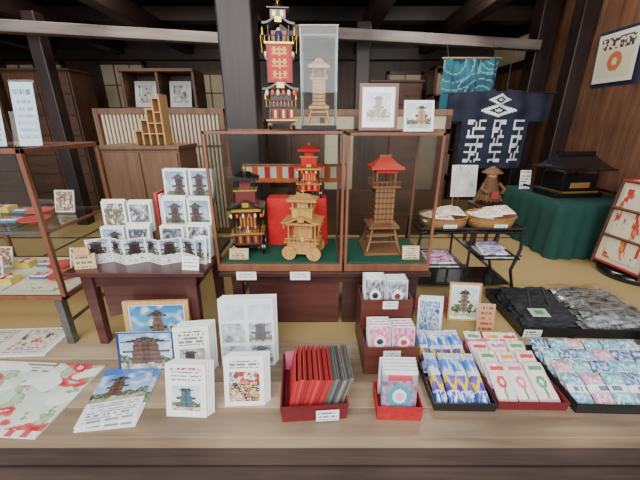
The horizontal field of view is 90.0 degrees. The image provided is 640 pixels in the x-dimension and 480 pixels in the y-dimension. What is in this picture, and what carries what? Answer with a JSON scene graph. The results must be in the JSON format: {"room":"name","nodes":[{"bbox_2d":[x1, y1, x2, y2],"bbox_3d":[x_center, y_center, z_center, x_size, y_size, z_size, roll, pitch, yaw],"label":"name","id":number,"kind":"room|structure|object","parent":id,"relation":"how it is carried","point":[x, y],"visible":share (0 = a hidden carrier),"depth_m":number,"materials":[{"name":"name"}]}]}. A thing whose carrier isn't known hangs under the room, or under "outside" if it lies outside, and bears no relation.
{"room":"shop","nodes":[
{"label":"shop","id":0,"kind":"room"},
{"bbox_2d":[0,27,496,187],"bbox_3d":[-1.200,-2.055,5.051,7.600,2.450,0.100,0,20,0],"label":"wall","id":1,"kind":"structure","parent":0,"point":[378,70],"depth_m":4.79,"materials":[{"name":"brown wood"}]},
{"bbox_2d":[1,62,65,67],"bbox_3d":[-4.250,-2.247,4.878,0.900,0.830,0.050,0,20,0],"label":"window","id":2,"kind":"structure","parent":1,"relation":"in","point":[4,64],"depth_m":4.73,"materials":[{"name":"paper"}]},
{"bbox_2d":[96,62,145,107],"bbox_3d":[-2.950,-1.755,5.061,0.700,1.880,0.050,0,20,0],"label":"door","id":3,"kind":"structure","parent":1,"relation":"in","point":[109,78],"depth_m":4.82,"materials":[{"name":"paper"}]},
{"bbox_2d":[200,71,225,118],"bbox_3d":[-1.650,-1.694,5.083,0.500,1.750,0.050,0,20,0],"label":"door","id":4,"kind":"structure","parent":1,"relation":"in","point":[214,97],"depth_m":4.86,"materials":[{"name":"paper"}]},
{"bbox_2d":[0,48,493,60],"bbox_3d":[-1.235,-2.724,4.697,7.530,0.150,0.100,0,20,0],"label":"wooden beam","id":5,"kind":"structure","parent":1,"relation":"attached to","point":[6,54],"depth_m":4.65,"materials":[{"name":"brown wood"}]},
{"bbox_2d":[386,71,423,98],"bbox_3d":[1.275,-1.694,5.083,0.550,1.750,0.050,0,20,0],"label":"door","id":6,"kind":"structure","parent":1,"relation":"in","point":[391,75],"depth_m":4.79,"materials":[{"name":"paper"}]},
{"bbox_2d":[256,0,287,41],"bbox_3d":[-0.500,-2.276,3.242,0.140,0.180,2.920,0,20,0],"label":"ceiling beam","id":7,"kind":"structure","parent":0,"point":[261,4],"depth_m":2.88,"materials":[{"name":"brown wood"}]},
{"bbox_2d":[27,0,535,26],"bbox_3d":[-1.200,-2.348,2.543,7.600,0.080,4.600,0,20,0],"label":"ceiling","id":8,"kind":"structure","parent":0,"point":[38,2],"depth_m":3.67,"materials":[{"name":"brown wood"}]},
{"bbox_2d":[0,34,55,53],"bbox_3d":[-3.900,-2.276,3.242,0.140,0.180,2.920,0,20,0],"label":"ceiling beam","id":9,"kind":"structure","parent":8,"relation":"attached to","point":[21,41],"depth_m":4.07,"materials":[{"name":"brown wood"}]},
{"bbox_2d":[0,0,124,53],"bbox_3d":[-2.900,-2.276,3.242,0.140,0.180,2.920,0,20,0],"label":"ceiling beam","id":10,"kind":"structure","parent":8,"relation":"attached to","point":[10,9],"depth_m":3.36,"materials":[{"name":"brown wood"}]},
{"bbox_2d":[78,0,193,53],"bbox_3d":[-1.900,-2.276,3.242,0.140,0.180,2.920,0,20,0],"label":"ceiling beam","id":11,"kind":"structure","parent":8,"relation":"attached to","point":[127,12],"depth_m":3.14,"materials":[{"name":"brown wood"}]},
{"bbox_2d":[0,5,534,24],"bbox_3d":[-1.235,-2.667,3.801,7.530,0.155,0.180,0,20,0],"label":"ceiling beam","id":12,"kind":"structure","parent":8,"relation":"attached to","point":[85,14],"depth_m":3.72,"materials":[{"name":"brown wood"}]},
{"bbox_2d":[353,0,395,53],"bbox_3d":[0.550,-2.276,3.242,0.140,0.180,2.920,0,20,0],"label":"ceiling beam","id":13,"kind":"structure","parent":8,"relation":"attached to","point":[376,11],"depth_m":2.96,"materials":[{"name":"brown wood"}]},
{"bbox_2d":[419,0,512,53],"bbox_3d":[1.500,-2.276,3.242,0.140,0.180,2.920,0,20,0],"label":"ceiling beam","id":14,"kind":"structure","parent":8,"relation":"attached to","point":[472,12],"depth_m":3.17,"materials":[{"name":"brown wood"}]},
{"bbox_2d":[242,164,346,236],"bbox_3d":[-0.150,-0.094,2.119,0.660,0.806,0.016,0,20,0],"label":"curtain","id":15,"kind":"object","parent":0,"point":[268,173],"visible":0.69,"depth_m":2.00,"materials":[{"name":"cloth"}]},
{"bbox_2d":[0,188,639,339],"bbox_3d":[-1.200,-0.195,3.638,7.600,0.061,4.240,0,20,0],"label":"floor","id":16,"kind":"structure","parent":0,"point":[533,270],"depth_m":2.20,"materials":[{"name":"beige"}]},
{"bbox_2d":[0,81,41,205],"bbox_3d":[-4.100,-1.125,3.942,1.040,1.475,0.424,0,20,0],"label":"dresser","id":17,"kind":"object","parent":16,"relation":"on","point":[13,190],"visible":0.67,"depth_m":3.85,"materials":[{"name":"brown wood"}]},
{"bbox_2d":[0,142,110,343],"bbox_3d":[-1.840,0.005,1.644,1.320,0.950,0.480,0,20,0],"label":"glass display case","id":18,"kind":"object","parent":16,"relation":"on","point":[64,291],"visible":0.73,"depth_m":1.54,"materials":[{"name":"brown wood"}]},
{"bbox_2d":[0,109,6,145],"bbox_3d":[-1.359,-0.515,1.297,0.108,0.262,0.090,-4,21,-11],"label":"holder","id":19,"kind":"object","parent":18,"relation":"on","point":[3,142],"visible":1,"depth_m":1.33,"materials":[{"name":"paper"}]},
{"bbox_2d":[8,82,42,145],"bbox_3d":[-1.234,-0.529,1.335,0.093,0.262,0.090,-4,21,-11],"label":"holder","id":20,"kind":"object","parent":18,"relation":"on","point":[22,93],"visible":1,"depth_m":1.34,"materials":[{"name":"paper"}]},
{"bbox_2d":[0,190,75,290],"bbox_3d":[-1.813,-0.015,1.612,1.096,0.429,0.355,0,20,0],"label":"goods","id":21,"kind":"object","parent":18,"relation":"in","point":[64,199],"visible":0.78,"depth_m":1.65,"materials":[{"name":"paper"}]},
{"bbox_2d":[0,68,111,209],"bbox_3d":[-3.125,-1.181,3.922,0.790,1.595,0.424,0,20,0],"label":"wooden cabinet","id":22,"kind":"object","parent":16,"relation":"on","point":[77,86],"visible":0.52,"depth_m":3.78,"materials":[{"name":"brown wood"}]},
{"bbox_2d":[19,10,94,224],"bbox_3d":[-2.560,-1.100,3.176,0.120,1.960,0.120,0,20,0],"label":"support pillar","id":23,"kind":"structure","parent":16,"relation":"on","point":[40,47],"depth_m":3.08,"materials":[{"name":"brown wood"}]},
{"bbox_2d":[62,238,229,343],"bbox_3d":[-0.845,0.262,1.728,0.640,0.410,0.460,0,20,0],"label":"display table","id":24,"kind":"object","parent":16,"relation":"on","point":[148,280],"visible":0.52,"depth_m":1.52,"materials":[{"name":"brown wood"}]},
{"bbox_2d":[72,247,97,269],"bbox_3d":[-1.087,0.082,1.475,0.090,0.107,0.028,-4,21,-11],"label":"sign","id":25,"kind":"object","parent":24,"relation":"on","point":[82,257],"visible":1,"depth_m":1.47,"materials":[{"name":"beige paper"}]},
{"bbox_2d":[100,199,156,239],"bbox_3d":[-0.967,-0.062,1.612,0.250,0.277,0.112,-1,20,-3],"label":"postcard rack","id":26,"kind":"object","parent":24,"relation":"on","point":[123,219],"visible":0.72,"depth_m":1.60,"materials":[{"name":"white paper"}]},
{"bbox_2d":[84,237,196,264],"bbox_3d":[-0.835,0.053,1.521,0.512,0.125,0.048,0,20,0],"label":"display","id":27,"kind":"object","parent":24,"relation":"on","point":[107,249],"visible":0.93,"depth_m":1.52,"materials":[{"name":"white paper"}]},
{"bbox_2d":[153,189,164,239],"bbox_3d":[-0.803,-0.115,1.722,0.114,0.301,0.090,0,20,0],"label":"booklets","id":28,"kind":"object","parent":24,"relation":"on","point":[158,195],"visible":0.24,"depth_m":1.66,"materials":[{"name":"paper"}]},
{"bbox_2d":[159,168,215,256],"bbox_3d":[-0.662,-0.137,1.603,0.260,0.423,0.167,1,20,2],"label":"postcard rack","id":29,"kind":"object","parent":24,"relation":"on","point":[186,209],"visible":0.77,"depth_m":1.59,"materials":[{"name":"white paper"}]},
{"bbox_2d":[182,256,198,270],"bbox_3d":[-0.594,0.107,1.469,0.080,0.061,0.023,2,20,5],"label":"price label","id":30,"kind":"object","parent":24,"relation":"on","point":[188,262],"visible":1,"depth_m":1.47,"materials":[{"name":"paper"}]},
{"bbox_2d":[194,235,210,263],"bbox_3d":[-0.563,0.046,1.533,0.073,0.131,0.045,5,21,13],"label":"pack","id":31,"kind":"object","parent":24,"relation":"on","point":[202,242],"visible":0.93,"depth_m":1.52},
{"bbox_2d":[99,143,197,237],"bbox_3d":[-1.250,-0.282,2.500,0.570,0.895,0.355,0,20,0],"label":"cupboard","id":32,"kind":"object","parent":16,"relation":"on","point":[133,171],"visible":0.44,"depth_m":2.25,"materials":[{"name":"brown wood"}]},
{"bbox_2d":[134,94,173,144],"bbox_3d":[-1.194,-0.850,2.266,0.212,0.330,0.120,0,20,0],"label":"rack","id":33,"kind":"object","parent":32,"relation":"on","point":[156,128],"visible":1,"depth_m":2.25,"materials":[{"name":"brown wood"}]},
{"bbox_2d":[117,68,206,107],"bbox_3d":[-1.750,-1.135,3.818,0.800,1.580,0.350,0,20,0],"label":"cabinet","id":34,"kind":"object","parent":16,"relation":"on","point":[182,87],"visible":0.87,"depth_m":3.58,"materials":[{"name":"brown wood"}]},
{"bbox_2d":[91,108,233,232],"bbox_3d":[-1.425,-0.617,3.024,1.150,1.160,0.050,0,20,0],"label":"lattice screen","id":35,"kind":"object","parent":16,"relation":"on","point":[113,125],"visible":0.4,"depth_m":2.89,"materials":[{"name":"brown wood"}]},
{"bbox_2d":[214,0,267,236],"bbox_3d":[-0.500,-0.765,2.154,0.210,2.040,0.210,0,20,0],"label":"support pillar","id":36,"kind":"structure","parent":16,"relation":"on","point":[236,20],"depth_m":1.98,"materials":[{"name":"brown wood"}]},
{"bbox_2d":[0,19,217,44],"bbox_3d":[-2.760,-1.772,2.644,4.417,0.090,0.102,-5,21,-13],"label":"beam","id":37,"kind":"structure","parent":36,"relation":"attached to","point":[7,26],"depth_m":2.81,"materials":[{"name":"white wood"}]},
{"bbox_2d":[225,119,270,195],"bbox_3d":[-0.925,-1.033,4.270,0.490,1.075,0.374,0,20,0],"label":"dresser","id":38,"kind":"object","parent":16,"relation":"on","point":[265,122],"visible":0.03,"depth_m":4.27,"materials":[{"name":"brown wood"}]},
{"bbox_2d":[0,340,639,479],"bbox_3d":[-1.200,0.808,1.461,7.600,0.430,0.537,0,20,0],"label":"display counter","id":39,"kind":"object","parent":16,"relation":"on","point":[233,442],"visible":0.6,"depth_m":1.20,"materials":[{"name":"brown wood"}]},
{"bbox_2d":[0,327,65,356],"bbox_3d":[-1.560,0.516,1.620,0.480,0.007,0.220,-1,20,-3],"label":"folded newspaper","id":40,"kind":"object","parent":39,"relation":"on","point":[22,342],"visible":0.96,"depth_m":1.62,"materials":[{"name":"paper"}]},
{"bbox_2d":[0,361,104,439],"bbox_3d":[-1.291,0.630,1.310,0.600,0.008,0.360,1,20,3],"label":"cloth","id":41,"kind":"object","parent":39,"relation":"on","point":[32,394],"visible":1,"depth_m":1.32,"materials":[{"name":"white fabric"}]},
{"bbox_2d":[73,368,161,432],"bbox_3d":[-0.819,0.629,1.312,0.244,0.008,0.330,-2,20,-6],"label":"flyer","id":42,"kind":"object","parent":39,"relation":"on","point":[119,399],"visible":0.99,"depth_m":1.28,"materials":[{"name":"white paper"}]},
{"bbox_2d":[115,331,174,368],"bbox_3d":[-0.776,0.496,1.431,0.250,0.178,0.042,-1,20,-3],"label":"framed picture","id":43,"kind":"object","parent":39,"relation":"on","point":[149,349],"visible":0.92,"depth_m":1.43},
{"bbox_2d":[122,299,190,331],"bbox_3d":[-0.771,0.413,1.530,0.300,0.265,0.055,-1,20,-3],"label":"photo","id":44,"kind":"object","parent":39,"relation":"on","point":[162,314],"visible":0.54,"depth_m":1.51,"materials":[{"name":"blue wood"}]},
{"bbox_2d":[165,358,214,417],"bbox_3d":[-0.491,0.554,1.237,0.176,0.205,0.128,1,20,3],"label":"postcard","id":45,"kind":"object","parent":39,"relation":"on","point":[189,383],"visible":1,"depth_m":1.20,"materials":[{"name":"white paper"}]},
{"bbox_2d":[172,319,218,368],"bbox_3d":[-0.550,0.476,1.421,0.171,0.222,0.093,-2,20,-6],"label":"postcard","id":46,"kind":"object","parent":39,"relation":"on","point":[194,339],"visible":0.72,"depth_m":1.40},
{"bbox_2d":[223,351,270,406],"bbox_3d":[-0.287,0.539,1.284,0.176,0.200,0.126,-1,20,-2],"label":"postcard","id":47,"kind":"object","parent":39,"relation":"on","point":[247,382],"visible":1,"depth_m":1.25,"materials":[{"name":"white paper"}]},
{"bbox_2d":[217,294,278,366],"bbox_3d":[-0.320,0.410,1.447,0.254,0.328,0.081,-1,20,-3],"label":"binder","id":48,"kind":"object","parent":39,"relation":"on","point":[248,322],"visible":0.78,"depth_m":1.42,"materials":[{"name":"white paper"}]},
{"bbox_2d":[280,344,353,421],"bbox_3d":[-0.018,0.550,1.299,0.276,0.166,0.299,-1,20,-4],"label":"box","id":49,"kind":"object","parent":39,"relation":"on","point":[316,384],"visible":1,"depth_m":1.20,"materials":[{"name":"paper"}]},
{"bbox_2d":[355,272,419,373],"bbox_3d":[0.310,0.369,1.500,0.240,0.365,0.313,0,20,-1],"label":"display stand","id":50,"kind":"object","parent":39,"relation":"on","point":[384,327],"visible":1,"depth_m":1.47,"materials":[{"name":"red wood"}]},
{"bbox_2d":[373,357,422,420],"bbox_3d":[0.297,0.563,1.224,0.168,0.193,0.129,1,20,2],"label":"box","id":51,"kind":"object","parent":39,"relation":"on","point":[396,396],"visible":1,"depth_m":1.19,"materials":[{"name":"red cardboard"}]},
{"bbox_2d":[415,329,498,411],"bbox_3d":[0.562,0.547,1.399,0.243,0.102,0.392,0,20,1],"label":"tray","id":52,"kind":"object","parent":39,"relation":"on","point":[452,380],"visible":1,"depth_m":1.32,"materials":[{"name":"black plastic"},{"name":"cloth"}]},
{"bbox_2d":[462,331,570,410],"bbox_3d":[0.825,0.554,1.405,0.273,0.086,0.388,0,20,1],"label":"tray","id":53,"kind":"object","parent":39,"relation":"on","point":[512,374],"visible":1,"depth_m":1.33,"materials":[{"name":"paper"}]},
{"bbox_2d":[525,338,639,413],"bbox_3d":[1.235,0.566,1.372,0.508,0.086,0.359,1,20,2],"label":"tray","id":54,"kind":"object","parent":39,"relation":"on","point":[593,377],"visible":1,"depth_m":1.35,"materials":[{"name":"black plastic"}]},
{"bbox_2d":[219,237,430,321],"bbox_3d":[0.025,0.229,1.911,1.070,0.345,0.535,0,20,0],"label":"display table","id":55,"kind":"object","parent":16,"relation":"on","point":[302,296],"visible":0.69,"depth_m":1.70,"materials":[{"name":"brown wood"}]},
{"bbox_2d":[201,129,345,270],"bbox_3d":[-0.203,-0.226,1.692,0.630,0.674,0.390,0,20,0],"label":"case","id":56,"kind":"object","parent":55,"relation":"on","point":[330,259],"visible":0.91,"depth_m":1.62,"materials":[{"name":"brown wood"}]},
{"bbox_2d":[229,248,248,259],"bbox_3d":[-0.420,0.072,1.661,0.100,0.057,0.026,0,20,0],"label":"plaque","id":57,"kind":"object","parent":56,"relation":"in","point":[234,253],"visible":1,"depth_m":1.66,"materials":[{"name":"beige paper"}]},
{"bbox_2d":[226,166,265,253],"bbox_3d":[-0.385,-0.159,1.695,0.189,0.461,0.188,-2,20,-6],"label":"model","id":58,"kind":"object","parent":56,"relation":"in","point":[248,234],"visible":0.98,"depth_m":1.66},
{"bbox_2d":[260,0,298,129],"bbox_3d":[-0.185,-0.811,1.468,0.165,0.575,0.134,-2,20,-5],"label":"model","id":59,"kind":"object","parent":56,"relation":"on","point":[279,55],"visible":1,"depth_m":1.44},
{"bbox_2d":[267,195,327,244],"bbox_3d":[-0.130,-0.119,1.859,0.352,0.271,0.122,0,20,0],"label":"stand","id":60,"kind":"object","parent":56,"relation":"in","point":[278,209],"visible":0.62,"depth_m":1.80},
{"bbox_2d":[294,142,323,197],"bbox_3d":[-0.060,-0.386,1.760,0.158,0.294,0.112,0,20,0],"label":"model","id":61,"kind":"object","parent":60,"relation":"on","point":[308,182],"visible":0.95,"depth_m":1.74,"materials":[{"name":"red lacquered wood"},{"name":"gold leaf"}]},
{"bbox_2d":[281,189,324,260],"bbox_3d":[-0.085,-0.088,1.657,0.203,0.353,0.175,3,21,8],"label":"model","id":62,"kind":"object","parent":56,"relation":"in","point":[304,238],"visible":1,"depth_m":1.62},
{"bbox_2d":[299,24,338,129],"bbox_3d":[-0.005,-0.739,1.497,0.168,0.420,0.168,0,20,0],"label":"case","id":63,"kind":"object","parent":56,"relation":"on","point":[303,127],"visible":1,"depth_m":1.49,"materials":[{"name":"clear glass"}]},
{"bbox_2d":[306,59,331,124],"bbox_3d":[-0.005,-0.695,1.513,0.121,0.286,0.121,0,20,0],"label":"model","id":64,"kind":"object","parent":63,"relation":"in","point":[318,102],"visible":1,"depth_m":1.49},
{"bbox_2d":[340,130,445,270],"bbox_3d":[0.337,-0.222,1.693,0.430,0.668,0.390,0,20,0],"label":"case","id":65,"kind":"object","parent":55,"relation":"on","point":[353,258],"visible":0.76,"depth_m":1.62,"materials":[{"name":"brown wood"}]},
{"bbox_2d":[358,83,398,130],"bbox_3d":[0.272,-0.628,1.521,0.180,0.207,0.100,0,20,0],"label":"picture","id":66,"kind":"object","parent":65,"relation":"on","point":[378,102],"visible":1,"depth_m":1.49,"materials":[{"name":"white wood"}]},
{"bbox_2d":[358,155,404,255],"bbox_3d":[0.335,-0.195,1.719,0.207,0.512,0.207,-1,20,-3],"label":"model","id":67,"kind":"object","parent":65,"relation":"in","point":[381,222],"visible":1,"depth_m":1.69},
{"bbox_2d":[402,245,419,259],"bbox_3d":[0.470,0.065,1.658,0.090,0.072,0.026,0,20,0],"label":"plaque","id":68,"kind":"object","parent":65,"relation":"in","point":[409,252],"visible":1,"depth_m":1.66,"materials":[{"name":"beige paper"}]},
{"bbox_2d":[403,100,434,131],"bbox_3d":[0.458,-0.586,1.515,0.140,0.137,0.091,-1,20,-3],"label":"picture","id":69,"kind":"object","parent":65,"relation":"on","point":[418,116],"visible":1,"depth_m":1.48,"materials":[{"name":"paper"}]},
{"bbox_2d":[353,20,371,108],"bbox_3d":[0.430,-1.208,3.466,0.140,1.960,0.140,0,20,0],"label":"support pillar","id":70,"kind":"structure","parent":16,"relation":"on","point":[362,50],"depth_m":3.19,"materials":[{"name":"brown wood"}]},
{"bbox_2d":[286,109,452,234],"bbox_3d":[0.425,-0.595,2.978,1.450,1.150,0.040,0,20,0],"label":"lattice screen","id":71,"kind":"object","parent":16,"relation":"on","point":[364,150],"visible":0.46,"depth_m":2.94,"materials":[{"name":"brown wood"}]},
{"bbox_2d":[369,80,424,108],"bbox_3d":[0.935,-1.287,4.309,0.670,1.525,0.424,0,20,0],"label":"dresser","id":72,"kind":"object","parent":16,"relation":"on","point":[408,89],"visible":0.07,"depth_m":3.90,"materials":[{"name":"brown wood"}]},
{"bbox_2d":[416,295,443,334],"bbox_3d":[0.578,0.387,1.699,0.134,0.198,0.122,2,20,5],"label":"pack","id":73,"kind":"object","parent":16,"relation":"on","point":[430,308],"visible":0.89,"depth_m":1.66,"materials":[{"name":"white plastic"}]},
{"bbox_2d":[414,297,447,312],"bbox_3d":[0.760,0.395,1.948,0.400,0.007,0.180,0,20,0],"label":"holder","id":74,"kind":"object","parent":16,"relation":"on","point":[445,303],"visible":0.09,"depth_m":1.95,"materials":[{"name":"red"}]},
{"bbox_2d":[425,66,478,199],"bbox_3d":[1.825,-1.426,4.431,0.750,1.700,0.300,0,20,0],"label":"open bookshelf","id":75,"kind":"object","parent":16,"relation":"on","point":[434,81],"visible":0.12,"depth_m":4.34,"materials":[{"name":"brown wood"}]},
{"bbox_2d":[448,165,477,236],"bbox_3d":[1.369,-0.390,3.118,0.258,0.672,0.296,0,20,0],"label":"stand","id":76,"kind":"object","parent":16,"relation":"on","point":[464,177],"visible":0.97,"depth_m":3.02,"materials":[{"name":"white paper"}]},
{"bbox_2d":[446,282,482,321],"bbox_3d":[0.805,0.334,1.809,0.170,0.220,0.114,2,20,5],"label":"framed print","id":77,"kind":"object","parent":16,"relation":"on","point":[464,298],"visible":0.99,"depth_m":1.78,"materials":[{"name":"white paper"}]},
{"bbox_2d":[405,214,527,286],"bbox_3d":[0.930,0.092,2.136,0.679,0.451,0.354,0,20,0],"label":"display rack","id":78,"kind":"object","parent":16,"relation":"on","point":[439,275],"visible":0.6,"depth_m":2.09,"materials":[{"name":"black metal"}]},
{"bbox_2d":[420,249,458,266],"bbox_3d":[0.765,0.110,2.075,0.200,0.052,0.205,0,20,0],"label":"handkerchief","id":79,"kind":"object","parent":78,"relation":"in","point":[438,256],"visible":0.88,"depth_m":2.05,"materials":[{"name":"fabric"}]},
{"bbox_2d":[418,205,468,230],"bbox_3d":[0.785,-0.150,2.042,0.312,0.118,0.269,0,20,0],"label":"wicker basket","id":80,"kind":"object","parent":78,"relation":"on","point":[448,216],"visible":0.89,"depth_m":2.00,"materials":[{"name":"wicker"}]},
{"bbox_2d":[464,205,516,227],"bbox_3d":[1.092,-0.155,2.050,0.312,0.122,0.279,0,20,0],"label":"wicker basket","id":81,"kind":"object","parent":78,"relation":"on","point":[497,216],"visible":0.97,"depth_m":2.00,"materials":[{"name":"wicker"}]},
{"bbox_2d":[471,241,513,257],"bbox_3d":[1.105,0.054,2.054,0.180,0.052,0.205,0,20,0],"label":"handkerchief","id":82,"kind":"object","parent":78,"relation":"in","point":[482,247],"visible":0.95,"depth_m":2.03,"materials":[{"name":"fabric"}]},
{"bbox_2d":[462,200,502,241],"bbox_3d":[1.450,-0.139,2.849,0.240,0.385,0.220,0,20,0],"label":"wooden stool","id":83,"kind":"object","parent":16,"relation":"on","point":[477,204],"visible":0.31,"depth_m":2.79,"materials":[{"name":"brown wood"}]},
{"bbox_2d":[473,166,505,203],"bbox_3d":[1.450,-0.469,2.725,0.241,0.317,0.209,0,20,0],"label":"figurine","id":84,"kind":"object","parent":83,"relation":"on","point":[488,193],"visible":1,"depth_m":2.68,"materials":[{"name":"brown wicker"}]},
{"bbox_2d":[475,303,495,334],"bbox_3d":[0.864,0.407,1.686,0.085,0.168,0.082,2,20,5],"label":"card","id":85,"kind":"object","parent":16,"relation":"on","point":[486,312],"visible":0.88,"depth_m":1.66,"materials":[{"name":"brown"}]},
{"bbox_2d":[499,0,562,202],"bbox_3d":[2.350,-1.467,3.648,0.180,2.320,0.180,0,20,0],"label":"support pillar","id":86,"kind":"structure","parent":16,"relation":"on","point":[546,14],"depth_m":3.41,"materials":[{"name":"brown wood"}]},
{"bbox_2d":[279,24,541,51],"bbox_3d":[0.950,-1.907,3.037,2.664,0.090,0.100,-4,21,-12],"label":"trim","id":87,"kind":"structure","parent":86,"relation":"attached to","point":[344,34],"depth_m":2.98,"materials":[{"name":"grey wood"}]},
{"bbox_2d":[438,44,501,108],"bbox_3d":[1.430,-1.567,3.095,0.560,0.592,0.112,0,20,0],"label":"door curtain","id":88,"kind":"object","parent":87,"relation":"hanging from","point":[460,74],"visible":0.73,"depth_m":3.06,"materials":[{"name":"teal fabric"}]},
{"bbox_2d":[444,46,557,167],"bbox_3d":[1.700,-1.309,3.173,1.070,1.133,0.341,0,20,0],"label":"coat","id":89,"kind":"object","parent":87,"relation":"hanging from","point":[493,124],"visible":0.94,"depth_m":3.08,"materials":[{"name":"fabric"}]},
{"bbox_2d":[501,185,614,259],"bbox_3d":[2.163,-0.200,2.912,0.674,0.446,0.868,0,20,0],"label":"table","id":90,"kind":"object","parent":16,"relation":"on","point":[558,228],"visible":0.59,"depth_m":2.58,"materials":[{"name":"green fabric"}]},
{"bbox_2d":[519,170,531,188],"bbox_3d":[1.940,-0.572,3.026,0.100,0.171,0.034,0,20,0],"label":"card","id":91,"kind":"object","parent":90,"relation":"on","point":[525,175],"visible":0.91,"depth_m":3.02,"materials":[{"name":"paper"}]},
{"bbox_2d":[523,151,617,197],"bbox_3d":[2.160,-0.575,2.752,0.502,0.365,0.440,-2,20,-6],"label":"model","id":92,"kind":"object","parent":90,"relation":"on","point":[571,178],"visible":0.98,"depth_m":2.67},
{"bbox_2d":[533,0,602,184],"bbox_3d":[2.455,-1.316,3.240,0.150,2.320,0.150,0,20,0],"label":"support pillar","id":93,"kind":"structure","parent":16,"relation":"on","point":[586,13],"depth_m":3.10,"materials":[{"name":"brown wood"}]},
{"bbox_2d":[589,178,639,285],"bbox_3d":[2.270,-0.063,2.216,0.420,0.681,0.420,-3,21,-8],"label":"display rack","id":94,"kind":"object","parent":16,"relation":"on","point":[616,251],"visible":1,"depth_m":2.23,"materials":[{"name":"black paint"}]},
{"bbox_2d":[476,0,639,196],"bbox_3d":[2.590,-1.326,3.081,0.120,2.450,4.100,0,20,0],"label":"wall","id":95,"kind":"structure","parent":0,"point":[606,120],"depth_m":2.93,"materials":[{"name":"brown wood"}]},
{"bbox_2d":[590,22,639,88],"bbox_3d":[2.513,-1.544,2.702,0.070,0.441,0.460,0,20,0],"label":"picture","id":96,"kind":"object","parent":95,"relation":"attached to","point":[617,62],"visible":1,"depth_m":2.67,"materials":[{"name":"paper"}]},
{"bbox_2d":[485,283,639,338],"bbox_3d":[1.400,0.354,1.811,0.712,0.177,0.430,1,20,2],"label":"tray","id":97,"kind":"object","parent":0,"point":[532,312],"visible":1,"depth_m":1.73,"materials":[{"name":"black plastic"}]}
]}

